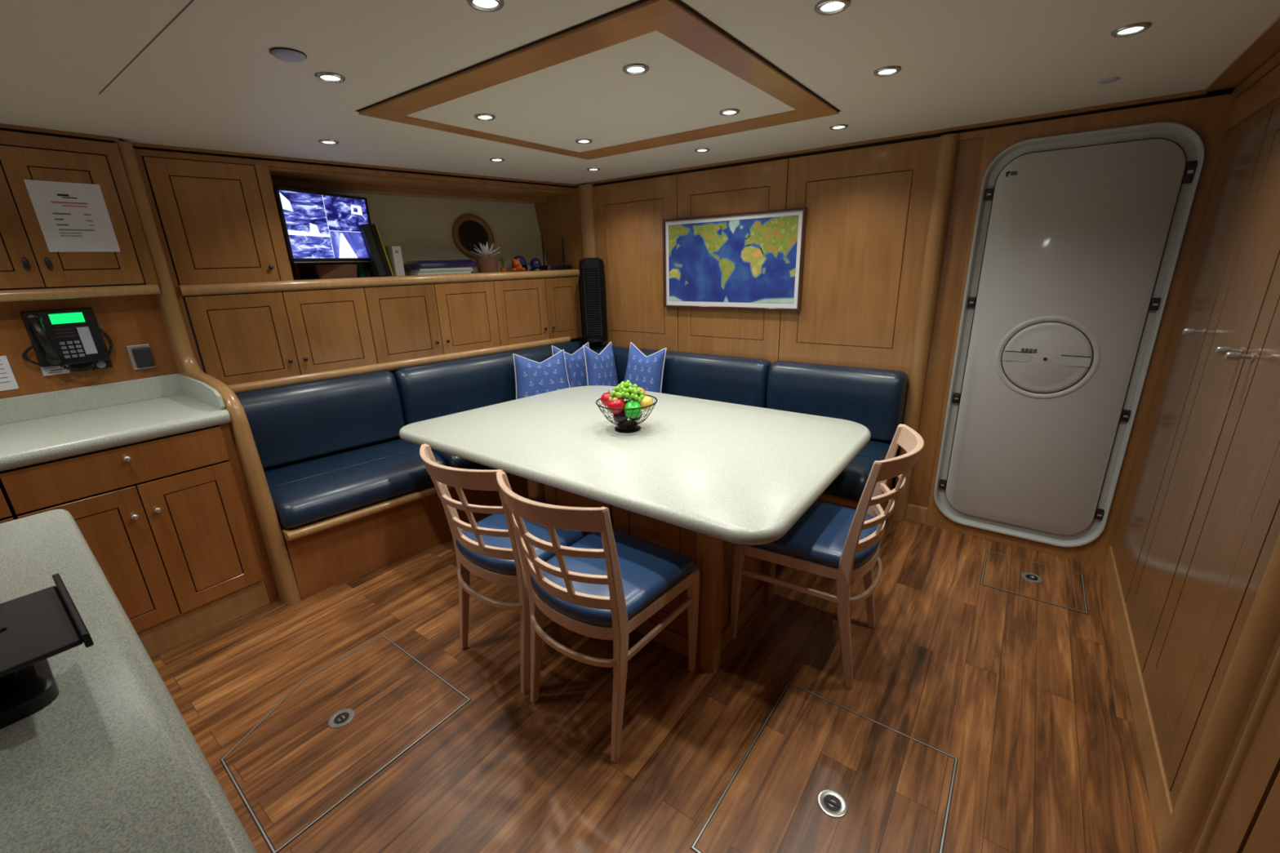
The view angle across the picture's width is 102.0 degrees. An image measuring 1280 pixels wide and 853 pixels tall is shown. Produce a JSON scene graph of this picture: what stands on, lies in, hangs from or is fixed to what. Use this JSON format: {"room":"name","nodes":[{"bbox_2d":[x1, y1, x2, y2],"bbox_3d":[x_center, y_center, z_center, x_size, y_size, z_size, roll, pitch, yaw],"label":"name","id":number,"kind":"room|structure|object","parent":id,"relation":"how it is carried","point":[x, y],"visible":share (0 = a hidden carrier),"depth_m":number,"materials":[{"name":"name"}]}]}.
{"room":"yacht dining area","nodes":[
{"label":"yacht dining area","id":0,"kind":"room"},
{"bbox_2d":[0,284,178,519],"bbox_3d":[-2.880,0.038,1.703,0.045,2.050,2.160,11,22,35],"label":"wall","id":1,"kind":"structure","parent":0,"point":[128,320],"depth_m":2.28,"materials":[{"name":"brown wood"}]},
{"bbox_2d":[0,355,18,391],"bbox_3d":[-2.576,-0.197,2.023,0.002,0.135,0.170,11,22,35],"label":"paper notice","id":2,"kind":"object","parent":1,"relation":"attached to","point":[7,380],"visible":1,"depth_m":2.08,"materials":[{"name":"white"}]},
{"bbox_2d":[0,364,9,382],"bbox_3d":[-2.576,-0.205,2.020,0.001,0.090,0.136,11,22,35],"label":"print","id":3,"kind":"object","parent":2,"relation":"attached to","point":[4,368],"depth_m":2.07,"materials":[{"name":"grey"}]},
{"bbox_2d":[40,364,70,376],"bbox_3d":[-2.453,-0.237,2.178,0.002,0.038,0.078,11,22,35],"label":"paper notice","id":4,"kind":"object","parent":1,"relation":"attached to","point":[51,371],"visible":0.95,"depth_m":2.17,"materials":[{"name":"white"}]},
{"bbox_2d":[44,367,66,373],"bbox_3d":[-2.453,-0.237,2.178,0.001,0.023,0.062,11,22,35],"label":"print","id":5,"kind":"object","parent":4,"relation":"attached to","point":[46,370],"depth_m":2.18,"materials":[{"name":"grey"}]},
{"bbox_2d":[20,307,113,372],"bbox_3d":[-2.379,-0.353,2.158,0.121,0.258,0.274,11,22,35],"label":"desk phone","id":6,"kind":"object","parent":1,"relation":"attached to","point":[61,338],"visible":1,"depth_m":2.16,"materials":[{"name":"black plastic"}]},
{"bbox_2d":[0,144,144,289],"bbox_3d":[-2.402,-0.802,2.009,0.102,0.516,0.599,11,22,35],"label":"upper cabinet","id":7,"kind":"object","parent":1,"relation":"attached to","point":[26,261],"visible":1,"depth_m":2.04,"materials":[{"name":"brown"}]},
{"bbox_2d":[23,179,119,252],"bbox_3d":[-2.283,-0.844,2.096,0.002,0.262,0.208,11,22,35],"label":"paper notice","id":8,"kind":"object","parent":7,"relation":"attached to","point":[71,216],"visible":1,"depth_m":2.09,"materials":[{"name":"white"}]},
{"bbox_2d":[50,193,94,236],"bbox_3d":[-2.285,-0.850,2.090,0.001,0.158,0.108,11,22,35],"label":"print","id":9,"kind":"object","parent":8,"relation":"attached to","point":[72,215],"depth_m":2.09,"materials":[{"name":"grey"}]},
{"bbox_2d":[0,284,159,302],"bbox_3d":[-2.772,-0.369,1.608,0.100,0.043,1.954,11,22,35],"label":"rail","id":10,"kind":"object","parent":7,"relation":"attached to","point":[19,295],"visible":0.92,"depth_m":2.13,"materials":[{"name":"brown wood"}]},
{"bbox_2d":[0,123,159,286],"bbox_3d":[-2.852,-0.645,1.456,0.118,0.600,2.170,11,22,35],"label":"trim","id":11,"kind":"structure","parent":1,"relation":"attached to","point":[11,135],"depth_m":2.14,"materials":[{"name":"brown wood"}]},
{"bbox_2d":[69,360,112,372],"bbox_3d":[-2.380,-0.265,2.252,0.038,0.035,0.125,11,22,35],"label":"intercom","id":12,"kind":"object","parent":1,"relation":"attached to","point":[102,364],"visible":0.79,"depth_m":2.25,"materials":[{"name":"black plastic"}]},
{"bbox_2d":[0,373,182,424],"bbox_3d":[-2.796,0.046,1.768,0.013,0.100,1.954,11,22,35],"label":"backsplash","id":13,"kind":"structure","parent":1,"relation":"attached to","point":[31,406],"depth_m":2.25,"materials":[{"name":"stone"}]},
{"bbox_2d":[126,343,155,369],"bbox_3d":[-2.285,-0.319,2.380,0.028,0.110,0.078,11,22,35],"label":"power socket","id":14,"kind":"object","parent":1,"relation":"attached to","point":[140,356],"visible":1,"depth_m":2.37,"materials":[{"name":"silver metal"}]},
{"bbox_2d":[113,141,301,605],"bbox_3d":[-1.941,-0.188,2.347,0.712,2.037,0.060,11,22,35],"label":"trim","id":15,"kind":"structure","parent":1,"relation":"attached to","point":[274,544],"depth_m":2.32,"materials":[{"name":"brown wood"}]},
{"bbox_2d":[218,422,279,602],"bbox_3d":[-1.959,0.370,2.486,0.498,0.890,0.036,11,22,35],"label":"trim","id":16,"kind":"structure","parent":1,"relation":"attached to","point":[226,430],"depth_m":2.33,"materials":[{"name":"brown wood"}]},
{"bbox_2d":[124,141,581,371],"bbox_3d":[-1.326,-0.977,3.229,2.540,1.130,0.046,-18,24,-41],"label":"trim","id":17,"kind":"structure","parent":1,"relation":"attached to","point":[140,149],"depth_m":2.60,"materials":[{"name":"brown wood"}]},
{"bbox_2d":[294,190,546,279],"bbox_3d":[-1.608,-1.256,3.425,2.600,0.700,0.133,-18,24,-41],"label":"wall","id":18,"kind":"structure","parent":0,"point":[419,225],"depth_m":3.62,"materials":[{"name":"beige"}]},
{"bbox_2d":[272,186,371,262],"bbox_3d":[-1.801,-1.122,2.943,0.149,0.366,0.561,5,19,20],"label":"television","id":19,"kind":"object","parent":18,"relation":"attached to","point":[317,226],"visible":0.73,"depth_m":2.87,"materials":[{"name":"black plastic"}]},
{"bbox_2d":[268,166,575,204],"bbox_3d":[-1.348,-1.565,3.405,1.950,0.075,0.520,-18,24,-41],"label":"trim","id":20,"kind":"structure","parent":18,"relation":"attached to","point":[290,178],"depth_m":3.22,"materials":[{"name":"brown wood"}]},
{"bbox_2d":[448,209,497,259],"bbox_3d":[-1.211,-1.381,3.778,0.086,0.370,0.376,14,24,41],"label":"window","id":21,"kind":"structure","parent":18,"relation":"in","point":[468,230],"depth_m":3.76,"materials":[{"name":"brown wood"}]},
{"bbox_2d":[0,0,1279,185],"bbox_3d":[-0.847,-1.029,1.395,4.700,0.050,4.650,11,22,35],"label":"ceiling","id":22,"kind":"structure","parent":0,"point":[211,79],"depth_m":1.51,"materials":[{"name":"beige"}]},
{"bbox_2d":[98,0,194,93],"bbox_3d":[-0.549,-0.830,0.819,2.900,0.002,0.003,11,22,35],"label":"trim","id":23,"kind":"structure","parent":22,"relation":"attached to","point":[191,1],"depth_m":1.27,"materials":[{"name":"brown"}]},
{"bbox_2d":[269,47,306,62],"bbox_3d":[-0.939,-0.992,1.388,0.085,0.012,0.085,11,22,35],"label":"smoke detector","id":24,"kind":"object","parent":22,"relation":"attached to","point":[285,54],"visible":1,"depth_m":1.37,"materials":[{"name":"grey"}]},
{"bbox_2d":[318,139,338,144],"bbox_3d":[-1.403,-1.282,2.339,0.082,0.007,0.082,11,22,35],"label":"recessed light","id":25,"kind":"object","parent":22,"relation":"in","point":[322,141],"visible":1,"depth_m":2.33,"materials":[{"name":"silver metal"}]},
{"bbox_2d":[314,71,345,83],"bbox_3d":[-0.932,-1.050,1.561,0.082,0.007,0.082,11,22,35],"label":"recessed light","id":26,"kind":"object","parent":22,"relation":"in","point":[328,77],"visible":1,"depth_m":1.56,"materials":[{"name":"silver metal"}]},
{"bbox_2d":[466,0,504,11],"bbox_3d":[-0.341,-0.936,1.144,0.082,0.007,0.082,11,22,35],"label":"recessed light","id":27,"kind":"object","parent":22,"relation":"in","point":[480,5],"visible":1,"depth_m":1.15,"materials":[{"name":"silver metal"}]},
{"bbox_2d":[355,0,840,159],"bbox_3d":[-0.115,-1.212,2.000,1.362,0.013,1.277,11,22,35],"label":"ceiling panel","id":28,"kind":"object","parent":22,"relation":"attached to","point":[549,93],"depth_m":1.76,"materials":[{"name":"brown wood"}]},
{"bbox_2d":[474,113,495,120],"bbox_3d":[-0.599,-1.195,2.004,0.082,0.007,0.082,11,22,35],"label":"ceiling spotlight","id":29,"kind":"object","parent":28,"relation":"attached to","point":[484,117],"visible":1,"depth_m":2.00,"materials":[{"name":"silver metal"}]},
{"bbox_2d":[622,62,649,75],"bbox_3d":[-0.012,-1.071,1.556,0.082,0.007,0.082,11,22,35],"label":"ceiling spotlight","id":30,"kind":"object","parent":28,"relation":"attached to","point":[636,68],"visible":1,"depth_m":1.55,"materials":[{"name":"silver metal"}]},
{"bbox_2d":[719,108,740,115],"bbox_3d":[0.352,-1.236,2.042,0.082,0.007,0.082,11,22,35],"label":"ceiling spotlight","id":31,"kind":"object","parent":28,"relation":"attached to","point":[727,112],"visible":1,"depth_m":2.04,"materials":[{"name":"silver metal"}]},
{"bbox_2d":[813,0,851,15],"bbox_3d":[0.450,-0.982,1.212,0.082,0.007,0.082,11,22,35],"label":"recessed light","id":32,"kind":"object","parent":22,"relation":"in","point":[825,7],"visible":1,"depth_m":1.21,"materials":[{"name":"silver metal"}]},
{"bbox_2d":[829,124,848,129],"bbox_3d":[0.901,-1.357,2.352,0.082,0.007,0.082,11,22,35],"label":"recessed light","id":33,"kind":"object","parent":22,"relation":"in","point":[839,126],"visible":1,"depth_m":2.35,"materials":[{"name":"silver metal"}]},
{"bbox_2d":[873,65,902,76],"bbox_3d":[0.789,-1.132,1.655,0.082,0.007,0.082,11,22,35],"label":"recessed light","id":34,"kind":"object","parent":22,"relation":"in","point":[893,69],"visible":1,"depth_m":1.65,"materials":[{"name":"silver metal"}]},
{"bbox_2d":[1097,76,1119,84],"bbox_3d":[1.641,-1.211,1.816,0.060,0.006,0.060,11,22,35],"label":"sensor","id":35,"kind":"object","parent":22,"relation":"attached to","point":[1108,80],"visible":1,"depth_m":1.80,"materials":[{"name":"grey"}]},
{"bbox_2d":[1111,22,1151,37],"bbox_3d":[1.320,-1.067,1.396,0.082,0.007,0.082,11,22,35],"label":"recessed light","id":36,"kind":"object","parent":22,"relation":"in","point":[1136,28],"visible":1,"depth_m":1.39,"materials":[{"name":"silver metal"}]},
{"bbox_2d":[150,516,1158,852],"bbox_3d":[-0.785,0.972,2.029,4.700,0.050,4.650,11,22,35],"label":"floor","id":37,"kind":"structure","parent":0,"point":[1030,697],"depth_m":1.83,"materials":[{"name":"brown wood"}]},
{"bbox_2d":[0,486,14,524],"bbox_3d":[-2.520,0.618,1.766,0.593,0.885,0.620,11,22,35],"label":"base cabinet","id":38,"kind":"object","parent":37,"relation":"on","point":[6,514],"visible":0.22,"depth_m":1.74,"materials":[{"name":"brown"}]},
{"bbox_2d":[0,509,257,852],"bbox_3d":[-1.075,0.903,0.651,1.715,0.930,0.939,11,22,35],"label":"countertop","id":39,"kind":"structure","parent":37,"relation":"on","point":[113,764],"depth_m":0.65,"materials":[{"name":"grey stone"}]},
{"bbox_2d":[0,573,93,729],"bbox_3d":[-0.931,0.336,0.678,0.255,0.126,0.286,11,22,35],"label":"tablet stand","id":40,"kind":"object","parent":39,"relation":"on","point":[36,627],"visible":1,"depth_m":0.72,"materials":[{"name":"black plastic"}]},
{"bbox_2d":[0,586,83,677],"bbox_3d":[-0.928,0.310,0.661,0.225,0.010,0.278,11,22,35],"label":"tablet","id":41,"kind":"object","parent":40,"relation":"on","point":[36,627],"depth_m":0.73,"materials":[{"name":"black plastic"}]},
{"bbox_2d":[0,425,270,657],"bbox_3d":[-2.153,0.456,2.240,0.593,0.885,0.611,11,22,35],"label":"base cabinet","id":42,"kind":"object","parent":37,"relation":"on","point":[163,519],"visible":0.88,"depth_m":2.09,"materials":[{"name":"brown"}]},
{"bbox_2d":[0,373,231,471],"bbox_3d":[-2.558,0.119,1.609,0.603,0.157,1.954,11,22,35],"label":"countertop","id":43,"kind":"structure","parent":42,"relation":"on","point":[35,428],"depth_m":2.12,"materials":[{"name":"stone"}]},
{"bbox_2d":[220,635,471,852],"bbox_3d":[-1.046,1.019,1.810,0.618,0.006,0.632,11,22,35],"label":"floor hatch","id":44,"kind":"object","parent":37,"relation":"on","point":[346,722],"visible":1,"depth_m":1.75,"materials":[{"name":"brown wood"}]},
{"bbox_2d":[419,444,591,694],"bbox_3d":[-0.474,0.473,2.019,0.446,0.888,0.583,12,22,37],"label":"dining chair","id":45,"kind":"object","parent":37,"relation":"on","point":[487,548],"visible":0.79,"depth_m":1.82,"materials":[{"name":"brown wood"}]},
{"bbox_2d":[227,336,907,598],"bbox_3d":[-0.361,0.172,2.846,2.837,0.955,2.406,11,22,35],"label":"bench","id":46,"kind":"object","parent":37,"relation":"on","point":[352,498],"visible":0.53,"depth_m":2.87,"materials":[{"name":"brown wood"}]},
{"bbox_2d":[182,287,377,385],"bbox_3d":[-1.969,-0.512,2.891,0.798,0.475,0.343,-18,24,-41],"label":"base cabinet","id":47,"kind":"object","parent":46,"relation":"on","point":[240,338],"visible":0.97,"depth_m":2.75,"materials":[{"name":"brown"}]},
{"bbox_2d":[235,370,404,469],"bbox_3d":[-1.806,-0.043,2.907,0.903,0.408,0.129,-18,24,-41],"label":"cushion","id":48,"kind":"object","parent":46,"relation":"on","point":[290,421],"depth_m":2.88,"materials":[{"name":"blue leather"}]},
{"bbox_2d":[264,439,446,528],"bbox_3d":[-1.585,0.272,2.782,0.895,0.146,0.663,-18,24,-41],"label":"seat cushion","id":49,"kind":"object","parent":46,"relation":"on","point":[319,490],"depth_m":2.64,"materials":[{"name":"blue leather"}]},
{"bbox_2d":[362,280,500,364],"bbox_3d":[-1.386,-0.699,3.424,0.824,0.475,0.343,-18,24,-41],"label":"base cabinet","id":50,"kind":"object","parent":46,"relation":"on","point":[407,322],"visible":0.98,"depth_m":3.28,"materials":[{"name":"brown"}]},
{"bbox_2d":[178,255,579,296],"bbox_3d":[-1.453,-1.002,3.333,2.355,0.163,0.415,-18,24,-41],"label":"shelf","id":51,"kind":"object","parent":50,"relation":"on","point":[361,282],"depth_m":2.97,"materials":[{"name":"brown wood"}]},
{"bbox_2d":[141,155,293,287],"bbox_3d":[-2.121,-1.013,2.609,0.480,0.580,0.363,-18,24,-41],"label":"upper cabinet","id":52,"kind":"object","parent":51,"relation":"on","point":[220,223],"visible":0.98,"depth_m":2.49,"materials":[{"name":"brown wood"}]},
{"bbox_2d":[308,264,357,279],"bbox_3d":[-1.803,-0.915,3.061,0.225,0.075,0.160,-18,24,-41],"label":"wicker basket","id":53,"kind":"object","parent":51,"relation":"on","point":[326,271],"visible":1,"depth_m":3.00,"materials":[{"name":"brown"}]},
{"bbox_2d":[352,262,364,276],"bbox_3d":[-1.748,-1.010,3.215,0.034,0.160,0.075,-18,24,-41],"label":"book","id":54,"kind":"object","parent":51,"relation":"on","point":[361,273],"visible":0.46,"depth_m":3.20,"materials":[{"name":"green paper"}]},
{"bbox_2d":[358,223,386,276],"bbox_3d":[-1.656,-1.076,3.177,0.095,0.303,0.180,-18,24,-41],"label":"ring binder","id":55,"kind":"object","parent":51,"relation":"on","point":[376,267],"visible":0.86,"depth_m":3.12,"materials":[{"name":"grey"}]},
{"bbox_2d":[369,223,391,275],"bbox_3d":[-1.629,-1.083,3.202,0.076,0.300,0.180,-18,24,-41],"label":"ring binder","id":56,"kind":"object","parent":51,"relation":"on","point":[372,226],"visible":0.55,"depth_m":3.14,"materials":[{"name":"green plastic"}]},
{"bbox_2d":[374,223,394,275],"bbox_3d":[-1.614,-1.089,3.215,0.063,0.303,0.180,-18,24,-41],"label":"folder","id":57,"kind":"object","parent":51,"relation":"on","point":[375,224],"visible":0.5,"depth_m":3.15,"materials":[{"name":"yellow"}]},
{"bbox_2d":[384,246,404,275],"bbox_3d":[-1.567,-1.047,3.288,0.052,0.175,0.201,-18,24,-41],"label":"magazine file","id":58,"kind":"object","parent":51,"relation":"on","point":[394,253],"visible":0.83,"depth_m":3.22,"materials":[{"name":"grey"}]},
{"bbox_2d":[404,271,471,275],"bbox_3d":[-1.353,-1.025,3.468,0.360,0.012,0.240,-18,24,-41],"label":"folder","id":59,"kind":"object","parent":51,"relation":"on","point":[464,272],"visible":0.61,"depth_m":3.37,"materials":[{"name":"grey"}]},
{"bbox_2d":[404,269,473,273],"bbox_3d":[-1.342,-1.040,3.474,0.370,0.012,0.240,-18,24,-41],"label":"folder","id":60,"kind":"object","parent":59,"relation":"on","point":[454,270],"visible":0.91,"depth_m":3.37,"materials":[{"name":"green"}]},
{"bbox_2d":[405,266,471,271],"bbox_3d":[-1.343,-1.052,3.470,0.350,0.012,0.240,-18,24,-41],"label":"folder","id":61,"kind":"object","parent":60,"relation":"on","point":[445,268],"visible":0.86,"depth_m":3.38,"materials":[{"name":"grey"}]},
{"bbox_2d":[403,259,476,269],"bbox_3d":[-1.340,-1.088,3.477,0.416,0.050,0.276,-18,24,-41],"label":"case","id":62,"kind":"object","parent":61,"relation":"on","point":[445,263],"visible":0.95,"depth_m":3.36,"materials":[{"name":"blue"}]},
{"bbox_2d":[471,241,500,272],"bbox_3d":[-1.068,-1.175,3.595,0.191,0.205,0.182,1,18,9],"label":"potted plant","id":63,"kind":"object","parent":51,"relation":"on","point":[486,264],"visible":0.99,"depth_m":3.55,"materials":[{"name":"brown ceramic"}]},
{"bbox_2d":[511,257,525,271],"bbox_3d":[-0.888,-1.171,3.752,0.107,0.091,0.076,-18,24,-41],"label":"plush toy","id":64,"kind":"object","parent":51,"relation":"on","point":[516,264],"visible":0.98,"depth_m":3.73,"materials":[{"name":"orange"}]},
{"bbox_2d":[529,257,542,271],"bbox_3d":[-0.776,-1.209,3.865,0.100,0.090,0.100,-18,24,-41],"label":"gadget","id":65,"kind":"object","parent":51,"relation":"on","point":[535,264],"visible":0.98,"depth_m":3.83,"materials":[{"name":"blue"}]},
{"bbox_2d":[540,236,572,270],"bbox_3d":[-0.649,-1.320,3.953,0.240,0.240,0.130,-18,24,-41],"label":"router","id":66,"kind":"object","parent":51,"relation":"on","point":[563,266],"visible":0.9,"depth_m":3.92,"materials":[{"name":"black plastic"}]},
{"bbox_2d":[431,448,488,469],"bbox_3d":[-0.734,-0.001,3.561,1.465,0.146,0.663,-18,24,-41],"label":"seat cushion","id":67,"kind":"object","parent":46,"relation":"on","point":[453,461],"depth_m":2.91,"materials":[{"name":"blue leather"}]},
{"bbox_2d":[394,341,583,425],"bbox_3d":[-0.941,-0.321,3.698,1.496,0.408,0.129,-18,24,-41],"label":"cushion","id":68,"kind":"object","parent":46,"relation":"on","point":[431,388],"depth_m":3.41,"materials":[{"name":"blue leather"}]},
{"bbox_2d":[493,276,582,346],"bbox_3d":[-0.829,-0.877,3.933,0.728,0.475,0.343,-18,24,-41],"label":"base cabinet","id":69,"kind":"object","parent":46,"relation":"on","point":[531,309],"visible":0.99,"depth_m":3.80,"materials":[{"name":"brown"}]},
{"bbox_2d":[512,349,569,399],"bbox_3d":[-0.684,-0.318,3.635,0.416,0.407,0.176,-8,19,-19],"label":"throw pillow","id":70,"kind":"object","parent":46,"relation":"on","point":[532,378],"visible":0.66,"depth_m":3.57,"materials":[{"name":"blue fabric"}]},
{"bbox_2d":[551,342,589,387],"bbox_3d":[-0.493,-0.400,3.851,0.330,0.421,0.165,-9,19,-22],"label":"throw pillow","id":71,"kind":"object","parent":46,"relation":"on","point":[575,362],"visible":0.38,"depth_m":3.79,"materials":[{"name":"blue fabric"}]},
{"bbox_2d":[578,257,607,342],"bbox_3d":[-0.347,-0.946,3.880,0.184,0.600,0.180,-2,18,1],"label":"tower fan","id":72,"kind":"object","parent":46,"relation":"on","point":[592,274],"visible":1,"depth_m":3.81,"materials":[{"name":"plastic"}]},
{"bbox_2d":[582,264,602,336],"bbox_3d":[-0.348,-0.920,3.815,0.116,0.510,0.019,-2,18,1],"label":"grille","id":73,"kind":"object","parent":72,"relation":"attached to","point":[592,273],"depth_m":3.81,"materials":[{"name":"black plastic"}]},
{"bbox_2d":[582,341,618,386],"bbox_3d":[-0.281,-0.388,3.775,0.277,0.430,0.166,-14,21,-33],"label":"throw pillow","id":74,"kind":"object","parent":46,"relation":"on","point":[600,369],"visible":0.72,"depth_m":3.70,"materials":[{"name":"blue fabric"}]},
{"bbox_2d":[623,342,666,393],"bbox_3d":[0.014,-0.344,3.605,0.338,0.464,0.176,7,20,25],"label":"throw pillow","id":75,"kind":"object","parent":46,"relation":"on","point":[646,372],"visible":0.66,"depth_m":3.53,"materials":[{"name":"blue fabric"}]},
{"bbox_2d":[588,343,771,408],"bbox_3d":[0.158,-0.350,3.724,1.610,0.388,0.160,11,22,35],"label":"cushion","id":76,"kind":"object","parent":46,"relation":"on","point":[741,380],"depth_m":3.41,"materials":[{"name":"blue leather"}]},
{"bbox_2d":[766,360,907,441],"bbox_3d":[1.121,-0.163,3.041,0.770,0.388,0.160,11,22,35],"label":"cushion","id":77,"kind":"object","parent":46,"relation":"on","point":[873,398],"depth_m":2.93,"materials":[{"name":"blue leather"}]},
{"bbox_2d":[824,439,896,499],"bbox_3d":[0.945,0.154,2.910,0.795,0.150,0.672,11,22,35],"label":"seat cushion","id":78,"kind":"object","parent":46,"relation":"on","point":[850,484],"depth_m":2.53,"materials":[{"name":"blue leather"}]},
{"bbox_2d":[496,471,699,763],"bbox_3d":[-0.129,0.548,1.749,0.446,0.888,0.583,12,22,37],"label":"dining chair","id":79,"kind":"object","parent":37,"relation":"on","point":[604,585],"visible":1,"depth_m":1.59,"materials":[{"name":"blue leather"}]},
{"bbox_2d":[399,385,871,673],"bbox_3d":[-0.053,0.349,2.612,1.991,0.740,1.286,11,22,35],"label":"dining table","id":80,"kind":"object","parent":37,"relation":"on","point":[704,477],"visible":0.77,"depth_m":2.09,"materials":[{"name":"white wood"}]},
{"bbox_2d":[608,424,646,435],"bbox_3d":[-0.058,0.013,2.442,0.176,0.004,0.176,11,22,35],"label":"coaster","id":81,"kind":"object","parent":80,"relation":"on","point":[643,428],"visible":0.44,"depth_m":2.40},
{"bbox_2d":[595,394,657,433],"bbox_3d":[-0.060,-0.054,2.421,0.286,0.138,0.286,11,22,35],"label":"fruit bowl","id":82,"kind":"object","parent":81,"relation":"on","point":[628,426],"visible":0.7,"depth_m":2.39,"materials":[{"name":"brown metal"}]},
{"bbox_2d":[600,390,610,406],"bbox_3d":[-0.146,-0.132,2.433,0.078,0.084,0.078,11,22,35],"label":"apple","id":83,"kind":"object","parent":82,"relation":"in","point":[605,397],"visible":0.46,"depth_m":2.41,"materials":[{"name":"red food"}]},
{"bbox_2d":[606,396,625,413],"bbox_3d":[-0.109,-0.098,2.359,0.084,0.084,0.085,-11,20,-27],"label":"apple","id":84,"kind":"object","parent":82,"relation":"in","point":[619,403],"visible":0.88,"depth_m":2.33,"materials":[{"name":"red food"}]},
{"bbox_2d":[613,410,627,422],"bbox_3d":[-0.089,-0.046,2.406,0.072,0.062,0.072,11,22,35],"label":"plum","id":85,"kind":"object","parent":82,"relation":"in","point":[622,419],"visible":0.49,"depth_m":2.38,"materials":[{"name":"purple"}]},
{"bbox_2d":[608,380,644,402],"bbox_3d":[-0.061,-0.163,2.387,0.164,0.097,0.147,-1,18,2],"label":"grape bunch","id":86,"kind":"object","parent":82,"relation":"in","point":[624,390],"visible":0.94,"depth_m":2.35,"materials":[{"name":"green"}]},
{"bbox_2d":[624,400,641,418],"bbox_3d":[-0.032,-0.077,2.341,0.077,0.087,0.078,-3,18,-5],"label":"apple","id":87,"kind":"object","parent":82,"relation":"in","point":[633,404],"visible":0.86,"depth_m":2.31,"materials":[{"name":"green food"}]},
{"bbox_2d":[635,395,653,409],"bbox_3d":[0.021,-0.107,2.394,0.080,0.062,0.080,11,22,35],"label":"lemon","id":88,"kind":"object","parent":82,"relation":"in","point":[646,401],"visible":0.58,"depth_m":2.36,"materials":[{"name":"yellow food"}]},
{"bbox_2d":[690,681,958,852],"bbox_3d":[0.558,1.071,1.490,0.541,0.006,0.696,11,22,35],"label":"floor hatch","id":89,"kind":"object","parent":37,"relation":"on","point":[820,775],"visible":1,"depth_m":1.52,"materials":[{"name":"brown wood"}]},
{"bbox_2d":[729,423,924,688],"bbox_3d":[0.704,0.444,1.997,0.583,0.888,0.446,10,21,33],"label":"dining chair","id":90,"kind":"object","parent":37,"relation":"on","point":[841,544],"visible":0.85,"depth_m":1.84,"materials":[{"name":"brown wood"}]},
{"bbox_2d":[979,550,1088,614],"bbox_3d":[1.861,0.723,2.463,0.390,0.006,0.361,11,22,35],"label":"floor hatch","id":91,"kind":"object","parent":37,"relation":"on","point":[1059,587],"visible":1,"depth_m":2.45,"materials":[{"name":"brown wood"}]},
{"bbox_2d":[533,88,1235,567],"bbox_3d":[0.531,-0.634,3.489,4.450,2.050,0.070,11,22,35],"label":"wall","id":92,"kind":"structure","parent":0,"point":[868,210],"depth_m":2.87,"materials":[{"name":"brown wood"}]},
{"bbox_2d":[578,184,595,257],"bbox_3d":[-0.377,-1.265,3.937,0.122,1.035,0.072,11,22,35],"label":"trim","id":93,"kind":"structure","parent":92,"relation":"attached to","point":[585,191],"depth_m":3.83,"materials":[{"name":"brown wood"}]},
{"bbox_2d":[662,206,807,311],"bbox_3d":[0.554,-1.032,3.269,0.966,0.573,0.029,11,22,35],"label":"world map","id":94,"kind":"object","parent":92,"relation":"attached to","point":[750,260],"visible":1,"depth_m":3.23,"materials":[{"name":"blue paper"}]},
{"bbox_2d":[585,88,1232,186],"bbox_3d":[0.934,-1.506,2.856,3.250,0.030,0.064,11,22,35],"label":"trim","id":95,"kind":"structure","parent":92,"relation":"attached to","point":[1193,95],"depth_m":2.50,"materials":[{"name":"brown wood"}]},
{"bbox_2d":[889,503,928,524],"bbox_3d":[1.572,0.500,3.039,0.195,0.100,0.034,11,22,35],"label":"baseboard","id":96,"kind":"structure","parent":92,"relation":"attached to","point":[915,513],"depth_m":3.00,"materials":[{"name":"brown wood"}]},
{"bbox_2d":[890,133,959,521],"bbox_3d":[1.498,-0.418,2.764,0.080,2.020,0.064,11,22,35],"label":"trim","id":97,"kind":"structure","parent":92,"relation":"attached to","point":[948,144],"depth_m":2.65,"materials":[{"name":"brown wood"}]},
{"bbox_2d":[933,121,1205,547],"bbox_3d":[1.927,-0.337,2.472,0.731,1.901,0.064,11,22,35],"label":"door","id":98,"kind":"structure","parent":92,"relation":"in","point":[1077,240],"depth_m":2.40,"materials":[{"name":"grey"}]},
{"bbox_3d":[0.937,0.311,0.469,0.050,2.050,4.650,11,22,35],"label":"wall","id":99,"kind":"structure","parent":0,"visible":0},
{"bbox_2d":[1104,546,1181,852],"bbox_3d":[0.950,1.219,0.801,0.024,0.118,4.500,11,22,35],"label":"baseboard","id":100,"kind":"structure","parent":99,"relation":"attached to","point":[1157,788],"depth_m":1.66,"materials":[{"name":"brown wood"}]},
{"bbox_2d":[1111,101,1275,602],"bbox_3d":[2.068,-0.203,2.028,0.069,1.780,0.525,11,22,35],"label":"closet","id":101,"kind":"object","parent":99,"relation":"attached to","point":[1242,144],"visible":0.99,"depth_m":1.95,"materials":[{"name":"brown"}]},
{"bbox_2d":[1125,97,1279,791],"bbox_3d":[1.630,-0.010,1.462,0.069,1.780,0.953,11,22,35],"label":"closet","id":102,"kind":"object","parent":99,"relation":"attached to","point":[1218,500],"visible":1,"depth_m":1.46,"materials":[{"name":"brown"}]},
{"bbox_2d":[1156,503,1279,852],"bbox_3d":[1.031,0.250,0.669,0.045,2.040,1.098,11,22,35],"label":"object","id":103,"kind":"structure","parent":99,"relation":"attached to","point":[1224,795],"depth_m":1.08,"materials":[{"name":"brown wood"}]},
{"bbox_2d":[1204,15,1279,132],"bbox_3d":[0.830,-0.598,0.209,0.110,0.155,4.600,11,22,35],"label":"trim","id":104,"kind":"structure","parent":99,"relation":"attached to","point":[1255,73],"depth_m":1.67,"materials":[{"name":"brown wood"}]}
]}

